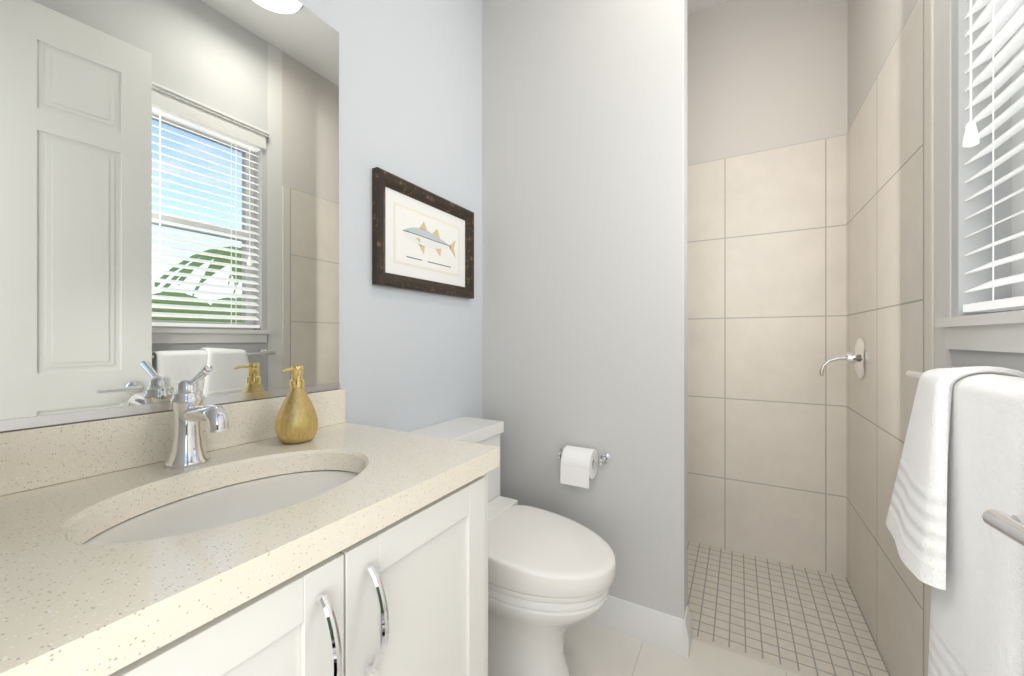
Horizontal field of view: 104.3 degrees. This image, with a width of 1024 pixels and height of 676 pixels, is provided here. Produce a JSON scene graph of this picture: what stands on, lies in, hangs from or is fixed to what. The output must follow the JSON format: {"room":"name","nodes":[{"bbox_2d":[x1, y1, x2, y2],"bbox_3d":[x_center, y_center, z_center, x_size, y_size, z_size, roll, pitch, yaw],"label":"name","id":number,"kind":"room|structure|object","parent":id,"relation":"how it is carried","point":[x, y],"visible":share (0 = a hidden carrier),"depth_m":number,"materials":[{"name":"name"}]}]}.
{"room":"bathroom","nodes":[
{"label":"bathroom","id":0,"kind":"room"},
{"bbox_2d":[2,0,481,431],"bbox_3d":[-0.414,-0.293,1.528,0.150,3.050,2.935,0,0,30],"label":"wall","id":1,"kind":"structure","parent":0,"point":[410,91],"depth_m":1.44,"materials":[{"name":"white paint"}]},
{"bbox_2d":[0,0,339,431],"bbox_3d":[-0.714,-0.379,0.835,0.010,1.058,0.804,0,0,30],"label":"mirror","id":2,"kind":"object","parent":1,"relation":"attached to","point":[169,195],"visible":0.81,"depth_m":0.82,"materials":[{"name":"clear glass"}]},
{"bbox_2d":[372,167,473,298],"bbox_3d":[-0.310,-0.364,1.527,0.028,0.379,0.541,0,0,30],"label":"picture frame","id":3,"kind":"object","parent":1,"relation":"attached to","point":[422,240],"visible":1,"depth_m":1.47,"materials":[{"name":"brown wood"}]},
{"bbox_2d":[482,0,683,656],"bbox_3d":[0.260,-0.343,1.681,0.870,2.950,0.116,0,0,30],"label":"wall","id":4,"kind":"structure","parent":0,"point":[581,223],"depth_m":1.59,"materials":[{"name":"white paint"}]},
{"bbox_2d":[557,445,610,488],"bbox_3d":[0.266,0.494,1.559,0.210,0.131,0.120,0,0,30],"label":"toilet paper holder","id":5,"kind":"object","parent":4,"relation":"attached to","point":[579,466],"visible":1,"depth_m":1.52,"materials":[{"name":"white paper"}]},
{"bbox_2d":[682,0,687,618],"bbox_3d":[0.643,-0.343,1.480,0.006,2.950,0.106,0,0,30],"label":"trim","id":6,"kind":"structure","parent":4,"relation":"attached to","point":[684,304],"depth_m":1.44,"materials":[{"name":"white paint"}]},
{"bbox_2d":[684,606,690,657],"bbox_3d":[0.642,1.071,1.456,0.016,0.122,0.104,0,0,30],"label":"baseboard","id":7,"kind":"structure","parent":4,"relation":"attached to","point":[687,630],"depth_m":1.42,"materials":[{"name":"white"}]},
{"bbox_2d":[563,620,797,675],"bbox_3d":[0.067,1.182,0.711,1.795,0.100,1.992,0,0,30],"label":"floor","id":8,"kind":"structure","parent":0,"point":[590,649],"depth_m":1.40,"materials":[{"name":"tile"}]},
{"bbox_2d":[0,389,498,675],"bbox_3d":[-0.459,0.642,0.697,0.590,0.980,0.816,0,0,30],"label":"bathroom vanity","id":9,"kind":"object","parent":8,"relation":"on","point":[337,545],"visible":1,"depth_m":0.61,"materials":[{"name":"white stone"}]},
{"bbox_2d":[164,365,228,467],"bbox_3d":[-0.611,0.151,0.779,0.176,0.200,0.072,0,0,30],"label":"faucet","id":10,"kind":"object","parent":9,"relation":"on","point":[191,411],"visible":1,"depth_m":0.78,"materials":[{"name":"silver metal"}]},
{"bbox_2d":[275,365,317,443],"bbox_3d":[-0.524,0.159,0.972,0.093,0.184,0.093,0,0,30],"label":"soap dispenser","id":11,"kind":"object","parent":9,"relation":"on","point":[296,420],"visible":1,"depth_m":0.94,"materials":[{"name":"gold metal"}]},
{"bbox_2d":[409,417,615,675],"bbox_3d":[-0.007,0.736,1.362,0.718,0.792,0.430,0,0,30],"label":"toilet","id":12,"kind":"object","parent":8,"relation":"on","point":[551,577],"visible":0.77,"depth_m":1.23,"materials":[{"name":"white ceramic"}]},
{"bbox_2d":[691,635,812,675],"bbox_3d":[0.935,1.133,1.361,0.631,0.006,0.022,0,0,30],"label":"threshold","id":13,"kind":"object","parent":8,"relation":"on","point":[754,658],"depth_m":1.41,"materials":[{"name":"beige"}]},
{"bbox_2d":[688,0,727,14],"bbox_3d":[0.301,-1.868,1.121,1.795,0.100,2.935,0,0,30],"label":"ceiling","id":14,"kind":"structure","parent":0,"point":[694,6],"depth_m":2.17,"materials":[{"name":"white paint"}]},
{"bbox_2d":[688,0,847,164],"bbox_3d":[0.990,-0.293,2.330,1.495,3.050,0.150,0,0,30],"label":"wall","id":15,"kind":"structure","parent":0,"point":[763,75],"depth_m":2.06,"materials":[{"name":"white paint"}]},
{"bbox_2d":[688,134,845,576],"bbox_3d":[0.946,0.085,2.263,1.485,2.106,0.010,0,0,30],"label":"tile","id":16,"kind":"structure","parent":15,"relation":"attached to","point":[766,341],"depth_m":2.04,"materials":[{"name":"beige tile"}]},
{"bbox_2d":[951,0,1023,371],"bbox_3d":[1.016,-0.293,0.713,0.150,3.050,2.935,0,0,30],"label":"wall","id":17,"kind":"structure","parent":0,"point":[962,246],"depth_m":0.93,"materials":[{"name":"white paint"}]},
{"bbox_2d":[848,0,916,129],"bbox_3d":[1.362,-1.393,1.477,0.004,0.850,0.966,0,0,30],"label":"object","id":18,"kind":"structure","parent":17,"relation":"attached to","point":[875,27],"depth_m":1.59,"materials":[{"name":"white"}]},
{"bbox_2d":[846,0,923,675],"bbox_3d":[1.371,0.085,1.500,0.010,2.106,0.916,0,0,30],"label":"tile","id":19,"kind":"structure","parent":17,"relation":"attached to","point":[885,227],"depth_m":1.39,"materials":[{"name":"beige tile"}]},
{"bbox_2d":[819,337,866,378],"bbox_3d":[1.399,0.084,1.700,0.140,0.172,0.172,0,0,30],"label":"shower valve","id":20,"kind":"object","parent":19,"relation":"attached to","point":[857,357],"visible":1,"depth_m":1.66,"materials":[{"name":"silver metal"}]},
{"bbox_2d":[924,0,933,675],"bbox_3d":[1.133,0.082,1.080,0.009,2.100,0.050,0,0,30],"label":"trim","id":21,"kind":"structure","parent":17,"relation":"attached to","point":[928,185],"depth_m":1.08,"materials":[{"name":"beige paint"}]},
{"bbox_2d":[934,0,950,368],"bbox_3d":[1.101,-0.343,1.018,0.003,2.950,0.088,0,0,30],"label":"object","id":22,"kind":"structure","parent":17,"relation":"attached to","point":[942,162],"depth_m":1.01,"materials":[{"name":"white paint"}]},
{"bbox_2d":[886,366,1023,675],"bbox_3d":[0.876,0.471,0.760,0.213,0.842,0.588,0,0,30],"label":"towel","id":23,"kind":"object","parent":17,"relation":"attached to","point":[960,472],"visible":0.98,"depth_m":0.68,"materials":[{"name":"white fabric"}]},
{"bbox_2d":[935,0,1023,352],"bbox_3d":[0.893,-0.613,0.550,0.171,1.279,0.940,0,0,30],"label":"window","id":24,"kind":"structure","parent":17,"relation":"in","point":[1000,332],"depth_m":0.85,"materials":[{"name":"white plastic"}]},
{"bbox_3d":[-0.302,-0.343,0.063,1.495,2.950,0.100,0,0,30],"label":"wall","id":25,"kind":"structure","parent":0,"visible":0},
{"bbox_2d":[982,509,1023,546],"bbox_3d":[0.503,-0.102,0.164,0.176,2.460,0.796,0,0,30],"label":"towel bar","id":26,"kind":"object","parent":25,"relation":"in","point":[1011,527],"depth_m":0.47,"materials":[{"name":"silver metal"}]},
{"label":"outside","id":27,"kind":"structure","parent":0,"visible":0},
{"bbox_2d":[688,541,890,675],"bbox_3d":[0.794,1.185,1.986,1.795,0.094,0.943,0,0,30],"label":"shower floor","id":28,"kind":"structure","parent":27,"point":[808,621],"depth_m":1.64,"materials":[{"name":"tile"}]}
]}

